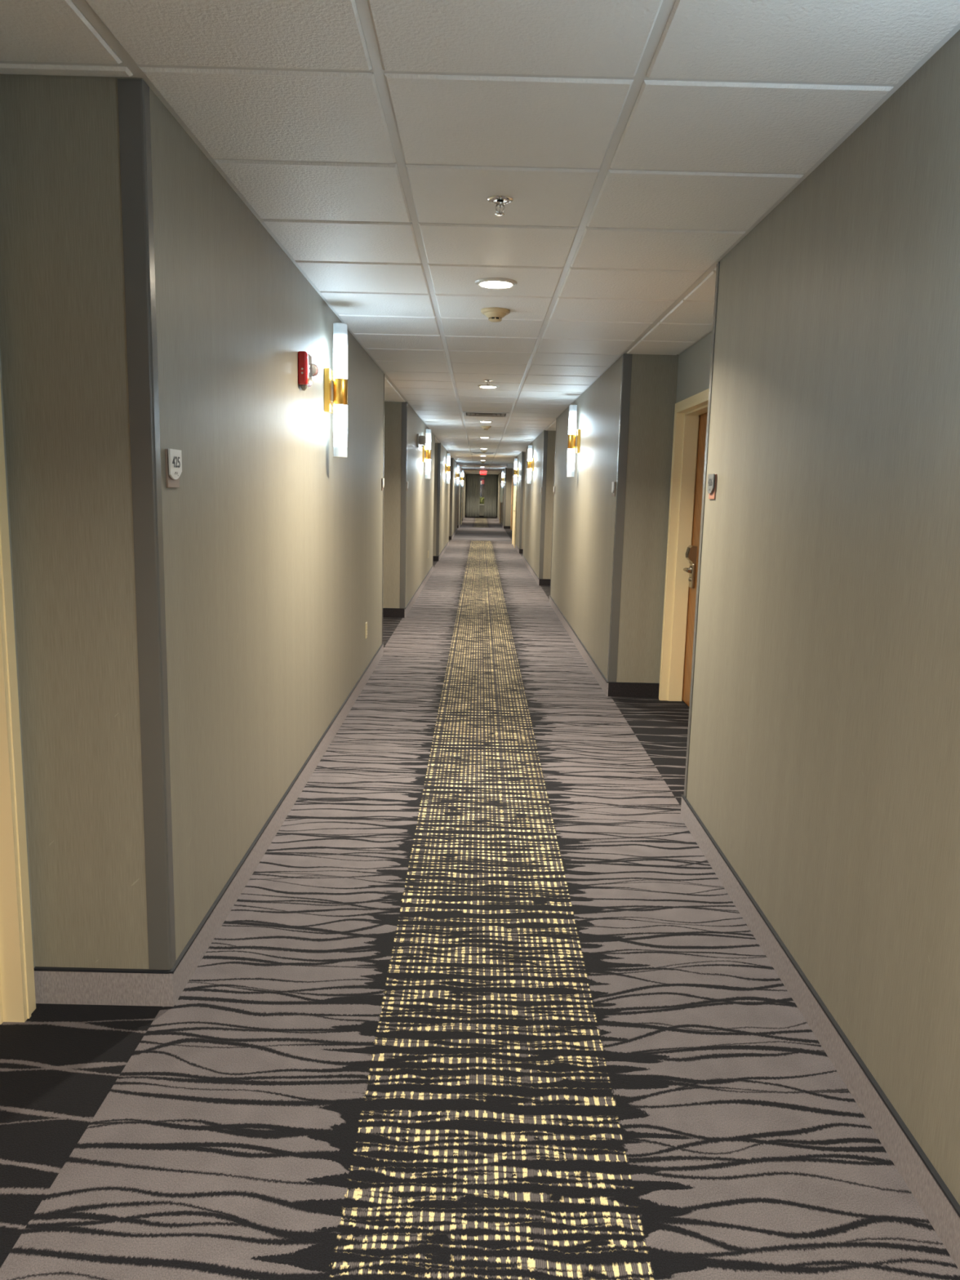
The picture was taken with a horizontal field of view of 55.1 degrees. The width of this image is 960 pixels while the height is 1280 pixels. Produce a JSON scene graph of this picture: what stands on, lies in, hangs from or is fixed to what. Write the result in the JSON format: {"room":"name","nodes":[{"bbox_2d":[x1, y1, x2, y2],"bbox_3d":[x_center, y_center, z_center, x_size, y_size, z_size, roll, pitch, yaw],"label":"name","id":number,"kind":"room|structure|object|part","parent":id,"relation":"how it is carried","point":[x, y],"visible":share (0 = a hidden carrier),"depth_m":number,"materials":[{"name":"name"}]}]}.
{"room":"hotel corridor","nodes":[
{"label":"hotel corridor","id":0,"kind":"room"},
{"bbox_2d":[0,74,466,968],"bbox_3d":[-1.121,-3.263,21.531,0.578,2.438,61.950,1,9,0],"label":"wall","id":1,"kind":"structure","parent":0,"point":[273,540],"depth_m":2.58,"materials":[{"name":"paint"}]},
{"bbox_2d":[0,382,35,1024],"bbox_3d":[-1.312,0.080,1.883,0.208,2.085,1.050,1,9,0],"label":"door frame","id":2,"kind":"structure","parent":1,"relation":"in","point":[17,985],"depth_m":2.43,"materials":[{"name":"beige wood"}]},
{"bbox_2d":[117,79,176,969],"bbox_3d":[-0.870,-0.216,2.420,0.062,2.305,0.044,1,9,0],"label":"guard","id":3,"kind":"object","parent":1,"relation":"attached to","point":[134,104],"visible":1,"depth_m":2.38,"materials":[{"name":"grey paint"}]},
{"bbox_2d":[164,448,182,487],"bbox_3d":[-0.829,-0.465,2.495,0.015,0.102,0.094,1,9,0],"label":"room sign","id":4,"kind":"object","parent":1,"relation":"attached to","point":[173,457],"visible":1,"depth_m":2.47,"materials":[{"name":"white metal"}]},
{"bbox_3d":[-0.825,-0.475,2.494,0.005,0.080,0.094,1,9,0],"label":"plate","id":5,"kind":"part","parent":4,"relation":"part of","materials":[{"name":"white plastic"}]},
{"bbox_2d":[33,515,465,1006],"bbox_3d":[-1.043,-2.110,21.717,0.390,0.106,61.970,1,9,0],"label":"baseboard","id":6,"kind":"structure","parent":1,"relation":"attached to","point":[53,985],"depth_m":2.74,"materials":[{"name":"grey carpet"}]},
{"bbox_2d":[297,351,318,391],"bbox_3d":[-0.784,-1.228,4.223,0.084,0.170,0.121,1,9,0],"label":"fire alarm strobe","id":7,"kind":"object","parent":1,"relation":"attached to","point":[307,370],"visible":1,"depth_m":4.17,"materials":[{"name":"red plastic"}]},
{"bbox_3d":[-0.782,-1.242,4.229,0.007,0.134,0.075,1,9,0],"label":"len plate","id":8,"kind":"part","parent":7,"relation":"part of","materials":[{"name":"white"}]},
{"bbox_2d":[324,322,347,457],"bbox_3d":[-0.765,-1.327,4.912,0.118,0.692,0.100,1,9,0],"label":"wall sconce","id":9,"kind":"object","parent":1,"relation":"attached to","point":[335,390],"visible":1,"depth_m":4.88,"materials":[{"name":"white glass"}]},
{"bbox_3d":[-0.786,-1.328,4.912,0.017,0.110,0.036,1,9,0],"label":"arm","id":10,"kind":"part","parent":9,"relation":"part of","materials":[{"name":"gold metal"}]},
{"bbox_2d":[364,622,367,639],"bbox_3d":[-0.856,-0.073,6.937,0.010,0.120,0.074,1,9,0],"label":"power outlet","id":11,"kind":"object","parent":1,"relation":"attached to","point":[366,623],"visible":1,"depth_m":6.91,"materials":[{"name":"beige plastic"}]},
{"bbox_2d":[381,478,384,490],"bbox_3d":[-0.827,-1.325,7.830,0.014,0.102,0.094,1,9,0],"label":"room sign","id":12,"kind":"object","parent":1,"relation":"attached to","point":[382,479],"visible":1,"depth_m":7.80,"materials":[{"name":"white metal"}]},
{"bbox_2d":[382,373,384,643],"bbox_3d":[-0.866,-1.110,7.967,0.062,2.305,0.044,1,9,0],"label":"guard","id":13,"kind":"object","parent":1,"relation":"attached to","point":[384,374],"visible":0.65,"depth_m":7.95,"materials":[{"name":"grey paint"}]},
{"bbox_2d":[400,402,407,608],"bbox_3d":[-0.865,-1.505,10.412,0.062,2.305,0.044,1,9,0],"label":"guard","id":14,"kind":"object","parent":1,"relation":"attached to","point":[404,405],"visible":1,"depth_m":10.39,"materials":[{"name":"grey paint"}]},
{"bbox_2d":[417,434,426,447],"bbox_3d":[-0.759,-2.593,11.991,0.116,0.170,0.120,1,9,0],"label":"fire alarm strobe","id":15,"kind":"object","parent":1,"relation":"attached to","point":[421,440],"visible":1,"depth_m":11.94,"materials":[{"name":"grey plastic"}]},
{"bbox_3d":[-0.806,-2.594,11.990,0.022,0.170,0.120,1,9,0],"label":"mounting plate","id":16,"kind":"part","parent":15,"relation":"part of","materials":[{"name":"grey plastic"}]},
{"bbox_2d":[422,429,431,478],"bbox_3d":[-0.760,-2.654,13.136,0.118,0.692,0.100,1,9,0],"label":"wall sconce","id":17,"kind":"object","parent":1,"relation":"attached to","point":[426,452],"visible":1,"depth_m":13.11,"materials":[{"name":"white glass"}]},
{"bbox_2d":[432,438,435,558],"bbox_3d":[-0.861,-2.502,16.596,0.062,2.305,0.044,1,9,0],"label":"guard","id":18,"kind":"object","parent":1,"relation":"attached to","point":[434,438],"visible":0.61,"depth_m":16.57,"materials":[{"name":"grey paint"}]},
{"bbox_2d":[435,443,440,555],"bbox_3d":[-0.860,-2.890,19.001,0.062,2.305,0.044,1,9,0],"label":"guard","id":19,"kind":"object","parent":1,"relation":"attached to","point":[438,444],"visible":1,"depth_m":18.98,"materials":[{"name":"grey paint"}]},
{"bbox_2d":[444,453,450,484],"bbox_3d":[-0.755,-3.994,21.448,0.118,0.692,0.100,1,9,0],"label":"wall sconce","id":20,"kind":"object","parent":1,"relation":"attached to","point":[446,468],"visible":1,"depth_m":21.41,"materials":[{"name":"white glass"}]},
{"bbox_2d":[449,457,453,536],"bbox_3d":[-0.854,-4.259,27.491,0.062,2.305,0.044,1,9,0],"label":"guard","id":21,"kind":"object","parent":1,"relation":"attached to","point":[451,461],"visible":1,"depth_m":27.47,"materials":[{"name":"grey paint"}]},
{"bbox_2d":[455,464,459,485],"bbox_3d":[-0.749,-5.441,30.422,0.118,0.692,0.100,1,9,0],"label":"wall sconce","id":22,"kind":"object","parent":1,"relation":"attached to","point":[458,465],"visible":1,"depth_m":30.39,"materials":[{"name":"white glass"}]},
{"bbox_2d":[457,468,459,525],"bbox_3d":[-0.849,-5.660,36.179,0.062,2.305,0.044,1,9,0],"label":"guard","id":23,"kind":"object","parent":1,"relation":"attached to","point":[459,468],"visible":0.73,"depth_m":36.19,"materials":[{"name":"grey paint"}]},
{"bbox_2d":[460,487,462,524],"bbox_3d":[-0.781,-6.141,40.540,0.064,2.085,1.010,1,9,0],"label":"door","id":24,"kind":"structure","parent":1,"relation":"in","point":[461,487],"depth_m":40.12,"materials":[{"name":"beige"}]},
{"bbox_2d":[460,470,463,487],"bbox_3d":[-0.745,-6.715,38.320,0.118,0.692,0.100,1,9,0],"label":"wall sconce","id":25,"kind":"object","parent":1,"relation":"attached to","point":[462,477],"visible":1,"depth_m":38.29,"materials":[{"name":"white glass"}]},
{"bbox_2d":[462,487,463,519],"bbox_3d":[-0.843,-7.092,45.064,0.062,2.305,0.044,1,9,0],"label":"guard","id":26,"kind":"object","parent":1,"relation":"attached to","point":[463,487],"visible":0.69,"depth_m":45.10,"materials":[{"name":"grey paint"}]},
{"bbox_2d":[0,516,959,1279],"bbox_3d":[0.039,-1.982,21.737,2.960,0.100,62.270,1,9,0],"label":"floor","id":27,"kind":"structure","parent":0,"point":[484,1002],"depth_m":2.41,"materials":[{"name":"carpet"}]},
{"bbox_2d":[0,0,959,475],"bbox_3d":[0.100,-4.473,21.335,2.960,0.128,62.270,1,9,0],"label":"ceiling","id":28,"kind":"structure","parent":0,"point":[634,144],"depth_m":2.51,"materials":[{"name":"tile"}]},
{"bbox_2d":[466,474,479,516],"bbox_3d":[-0.381,-8.152,51.945,0.745,2.382,0.070,1,9,0],"label":"curtain","id":29,"kind":"object","parent":28,"relation":"hanging from","point":[473,503],"visible":0.98,"depth_m":51.94,"materials":[{"name":"fabric"}]},
{"bbox_2d":[471,452,494,453],"bbox_3d":[0.080,-4.656,22.916,0.570,0.014,0.570,1,9,0],"label":"ceiling vent","id":30,"kind":"object","parent":28,"relation":"in","point":[472,452],"visible":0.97,"depth_m":22.82,"materials":[{"name":"grey metal"}]},
{"bbox_2d":[480,469,487,475],"bbox_3d":[0.149,-7.287,39.975,0.308,0.246,0.100,1,9,0],"label":"exit sign","id":31,"kind":"object","parent":28,"relation":"hanging from","point":[483,472],"visible":0.95,"depth_m":39.94,"materials":[{"name":"red plastic"}]},
{"bbox_2d":[462,411,509,417],"bbox_3d":[0.073,-2.812,11.482,0.570,0.014,0.570,1,9,0],"label":"ceiling vent","id":32,"kind":"object","parent":28,"relation":"in","point":[464,413],"visible":1,"depth_m":11.45,"materials":[{"name":"white metal"}]},
{"bbox_2d":[466,412,504,417],"bbox_3d":[0.073,-2.812,11.482,0.464,0.012,0.464,1,9,0],"label":"grille","id":33,"kind":"object","parent":32,"relation":"attached to","point":[468,414],"depth_m":11.53,"materials":[{"name":"grey metal"}]},
{"bbox_2d":[480,426,491,430],"bbox_3d":[0.087,-3.135,13.625,0.156,0.059,0.156,1,9,0],"label":"smoke detector","id":34,"kind":"object","parent":28,"relation":"attached to","point":[485,428],"visible":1,"depth_m":13.59,"materials":[{"name":"beige plastic"}]},
{"bbox_2d":[479,420,493,422],"bbox_3d":[0.079,-3.000,12.664,0.196,0.018,0.196,1,9,0],"label":"recessed light","id":35,"kind":"object","parent":28,"relation":"in","point":[483,421],"visible":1,"depth_m":12.60,"materials":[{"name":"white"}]},
{"bbox_2d":[477,384,498,388],"bbox_3d":[0.076,-2.319,8.438,0.196,0.018,0.196,1,9,0],"label":"recessed light","id":36,"kind":"object","parent":28,"relation":"in","point":[491,386],"visible":0.97,"depth_m":8.39,"materials":[{"name":"white"}]},
{"bbox_2d":[483,379,493,386],"bbox_3d":[0.070,-2.233,7.997,0.086,0.048,0.086,1,9,0],"label":"sprinkler","id":37,"kind":"object","parent":28,"relation":"attached to","point":[486,380],"visible":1,"depth_m":7.99,"materials":[{"name":"silver metal"}]},
{"bbox_2d":[484,474,497,517],"bbox_3d":[0.586,-8.128,51.948,0.689,2.382,0.070,1,9,0],"label":"curtain","id":38,"kind":"object","parent":28,"relation":"hanging from","point":[491,480],"visible":0.97,"depth_m":51.94,"materials":[{"name":"fabric"}]},
{"bbox_2d":[480,307,510,322],"bbox_3d":[0.082,-1.730,4.917,0.156,0.059,0.156,1,9,0],"label":"smoke detector","id":39,"kind":"object","parent":28,"relation":"attached to","point":[494,314],"visible":1,"depth_m":4.88,"materials":[{"name":"beige plastic"}]},
{"bbox_2d":[475,277,516,288],"bbox_3d":[0.074,-1.645,4.260,0.196,0.018,0.196,1,9,0],"label":"recessed light","id":40,"kind":"object","parent":28,"relation":"in","point":[486,282],"visible":1,"depth_m":4.22,"materials":[{"name":"white glass"}]},
{"bbox_2d":[487,195,513,215],"bbox_3d":[0.067,-1.436,3.055,0.086,0.048,0.086,1,9,0],"label":"sprinkler","id":41,"kind":"object","parent":28,"relation":"attached to","point":[500,200],"visible":1,"depth_m":3.04,"materials":[{"name":"silver metal"}]},
{"bbox_2d":[506,463,514,468],"bbox_3d":[1.041,-5.943,31.454,0.230,0.150,0.110,1,9,0],"label":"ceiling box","id":42,"kind":"object","parent":28,"relation":"attached to","point":[508,465],"visible":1,"depth_m":31.41,"materials":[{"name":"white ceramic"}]},
{"bbox_2d":[465,474,497,517],"bbox_3d":[0.089,-8.178,52.194,2.960,2.438,0.160,1,9,0],"label":"wall","id":43,"kind":"structure","parent":0,"point":[482,507],"depth_m":52.19,"materials":[{"name":"grey paint"}]},
{"bbox_2d":[465,515,497,517],"bbox_3d":[0.061,-7.011,52.295,1.780,0.100,0.012,1,9,0],"label":"baseboard","id":44,"kind":"structure","parent":43,"relation":"attached to","point":[465,515],"depth_m":52.30,"materials":[{"name":"black rubber"}]},
{"bbox_2d":[497,29,959,1204],"bbox_3d":[1.261,-3.206,21.539,0.578,2.438,61.950,1,9,0],"label":"wall","id":45,"kind":"structure","parent":0,"point":[824,764],"depth_m":2.50,"materials":[{"name":"paint"}]},
{"bbox_2d":[499,478,502,524],"bbox_3d":[0.938,-6.482,42.915,0.064,2.085,1.010,1,9,0],"label":"door","id":46,"kind":"structure","parent":45,"relation":"in","point":[500,478],"depth_m":42.97,"materials":[{"name":"beige wood"}]},
{"bbox_2d":[501,471,504,488],"bbox_3d":[0.941,-6.547,37.536,0.118,0.692,0.100,1,9,0],"label":"wall sconce","id":47,"kind":"object","parent":45,"relation":"attached to","point":[503,477],"visible":0.99,"depth_m":37.51,"materials":[{"name":"white glass"}]},
{"bbox_2d":[503,467,506,525],"bbox_3d":[1.010,-5.734,36.926,0.062,2.305,0.044,1,9,0],"label":"guard","id":48,"kind":"object","parent":45,"relation":"attached to","point":[505,468],"visible":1,"depth_m":36.91,"materials":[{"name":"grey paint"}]},
{"bbox_2d":[510,475,513,530],"bbox_3d":[1.233,-5.345,35.906,0.064,2.085,1.010,1,9,0],"label":"door","id":49,"kind":"structure","parent":45,"relation":"in","point":[512,476],"depth_m":35.80,"materials":[{"name":"beige wood"}]},
{"bbox_2d":[511,467,517,547],"bbox_3d":[0.926,-3.609,25.095,0.064,2.085,1.710,1,9,0],"label":"door","id":50,"kind":"structure","parent":45,"relation":"in","point":[514,507],"depth_m":25.00,"materials":[{"name":"beige wood"}]},
{"bbox_2d":[513,458,519,485],"bbox_3d":[0.932,-4.302,23.616,0.118,0.692,0.100,1,9,0],"label":"wall sconce","id":51,"kind":"object","parent":45,"relation":"attached to","point":[516,472],"visible":1,"depth_m":23.58,"materials":[{"name":"white glass"}]},
{"bbox_2d":[519,451,524,549],"bbox_3d":[1.000,-3.338,22.068,0.062,2.305,0.044,1,9,0],"label":"guard","id":52,"kind":"object","parent":45,"relation":"attached to","point":[522,452],"visible":1,"depth_m":22.05,"materials":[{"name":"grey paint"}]},
{"bbox_2d":[522,447,526,554],"bbox_3d":[0.999,-3.014,20.057,0.062,2.305,0.044,1,9,0],"label":"guard","id":53,"kind":"object","parent":45,"relation":"attached to","point":[526,447],"visible":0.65,"depth_m":20.04,"materials":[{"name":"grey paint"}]},
{"bbox_2d":[527,444,533,484],"bbox_3d":[0.928,-3.212,16.853,0.118,0.692,0.100,1,9,0],"label":"wall sconce","id":54,"kind":"object","parent":45,"relation":"attached to","point":[530,464],"visible":1,"depth_m":16.82,"materials":[{"name":"white glass"}]},
{"bbox_2d":[538,430,547,578],"bbox_3d":[0.996,-2.113,14.466,0.062,2.305,0.044,1,9,0],"label":"guard","id":55,"kind":"object","parent":45,"relation":"attached to","point":[545,432],"visible":1,"depth_m":14.44,"materials":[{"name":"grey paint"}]},
{"bbox_2d":[550,421,556,591],"bbox_3d":[0.994,-1.733,12.110,0.062,2.305,0.044,1,9,0],"label":"guard","id":56,"kind":"object","parent":45,"relation":"attached to","point":[556,421],"visible":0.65,"depth_m":12.11,"materials":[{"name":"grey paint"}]},
{"bbox_2d":[566,404,581,476],"bbox_3d":[0.923,-1.954,9.054,0.118,0.692,0.100,1,9,0],"label":"wall sconce","id":57,"kind":"object","parent":45,"relation":"attached to","point":[574,441],"visible":1,"depth_m":9.02,"materials":[{"name":"white glass"}]},
{"bbox_2d":[611,481,615,496],"bbox_3d":[0.962,-1.088,6.631,0.014,0.102,0.094,1,9,0],"label":"room sign","id":58,"kind":"object","parent":45,"relation":"attached to","point":[613,486],"visible":1,"depth_m":6.60,"materials":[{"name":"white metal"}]},
{"bbox_3d":[0.958,-1.099,6.629,0.005,0.080,0.094,1,9,0],"label":"plate","id":59,"kind":"part","parent":58,"relation":"part of","materials":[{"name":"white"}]},
{"bbox_2d":[607,354,632,682],"bbox_3d":[0.991,-0.835,6.543,0.062,2.305,0.044,1,9,0],"label":"guard","id":60,"kind":"object","parent":45,"relation":"attached to","point":[626,373],"visible":1,"depth_m":6.52,"materials":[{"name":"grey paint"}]},
{"bbox_2d":[658,388,708,706],"bbox_3d":[1.422,-0.518,6.008,0.208,2.085,1.050,1,9,0],"label":"door","id":61,"kind":"structure","parent":45,"relation":"in","point":[682,557],"depth_m":6.41,"materials":[{"name":"beige wood"}]},
{"bbox_3d":[1.430,-0.478,6.312,0.058,0.052,0.145,1,9,0],"label":"handle","id":62,"kind":"part","parent":61,"relation":"part of","materials":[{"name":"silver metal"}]},
{"bbox_3d":[1.451,-0.505,6.355,0.056,0.290,0.092,1,9,0],"label":"lock plate","id":63,"kind":"part","parent":61,"relation":"part of","materials":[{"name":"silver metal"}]},
{"bbox_2d":[684,262,719,797],"bbox_3d":[0.989,-0.426,4.004,0.062,2.305,0.044,1,9,0],"label":"guard","id":64,"kind":"object","parent":45,"relation":"attached to","point":[718,263],"visible":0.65,"depth_m":3.98,"materials":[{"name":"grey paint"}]},
{"bbox_2d":[706,474,716,499],"bbox_3d":[0.960,-0.635,3.815,0.015,0.102,0.094,1,9,0],"label":"room sign","id":65,"kind":"object","parent":45,"relation":"attached to","point":[712,478],"visible":1,"depth_m":3.79,"materials":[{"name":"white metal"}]},
{"bbox_3d":[0.956,-0.646,3.813,0.005,0.080,0.094,1,9,0],"label":"plate","id":66,"kind":"part","parent":65,"relation":"part of","materials":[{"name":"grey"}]},
{"bbox_2d":[497,516,959,1271],"bbox_3d":[1.127,-2.058,21.724,0.390,0.106,61.970,1,9,0],"label":"baseboard","id":67,"kind":"structure","parent":45,"relation":"attached to","point":[933,1196],"depth_m":2.42,"materials":[{"name":"grey carpet"}]},
{"label":"outside","id":68,"kind":"structure","parent":0,"visible":0},
{"bbox_3d":[0.001,-8.877,65.269,16.000,0.250,25.800,1,9,0],"label":"ground","id":69,"kind":"structure","parent":68,"visible":0},
{"bbox_2d":[480,496,484,503],"bbox_3d":[0.075,-7.913,54.605,1.298,1.251,1.271,-2,10,-19],"label":"shrub","id":70,"kind":"object","parent":69,"relation":"on","point":[482,499],"visible":0.09,"depth_m":54.41,"materials":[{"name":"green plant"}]},
{"bbox_2d":[481,480,484,503],"bbox_3d":[0.158,-9.181,59.295,0.180,2.260,0.080,1,9,0],"label":"sign","id":71,"kind":"object","parent":69,"relation":"on","point":[482,481],"visible":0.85,"depth_m":59.18,"materials":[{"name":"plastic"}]}
]}

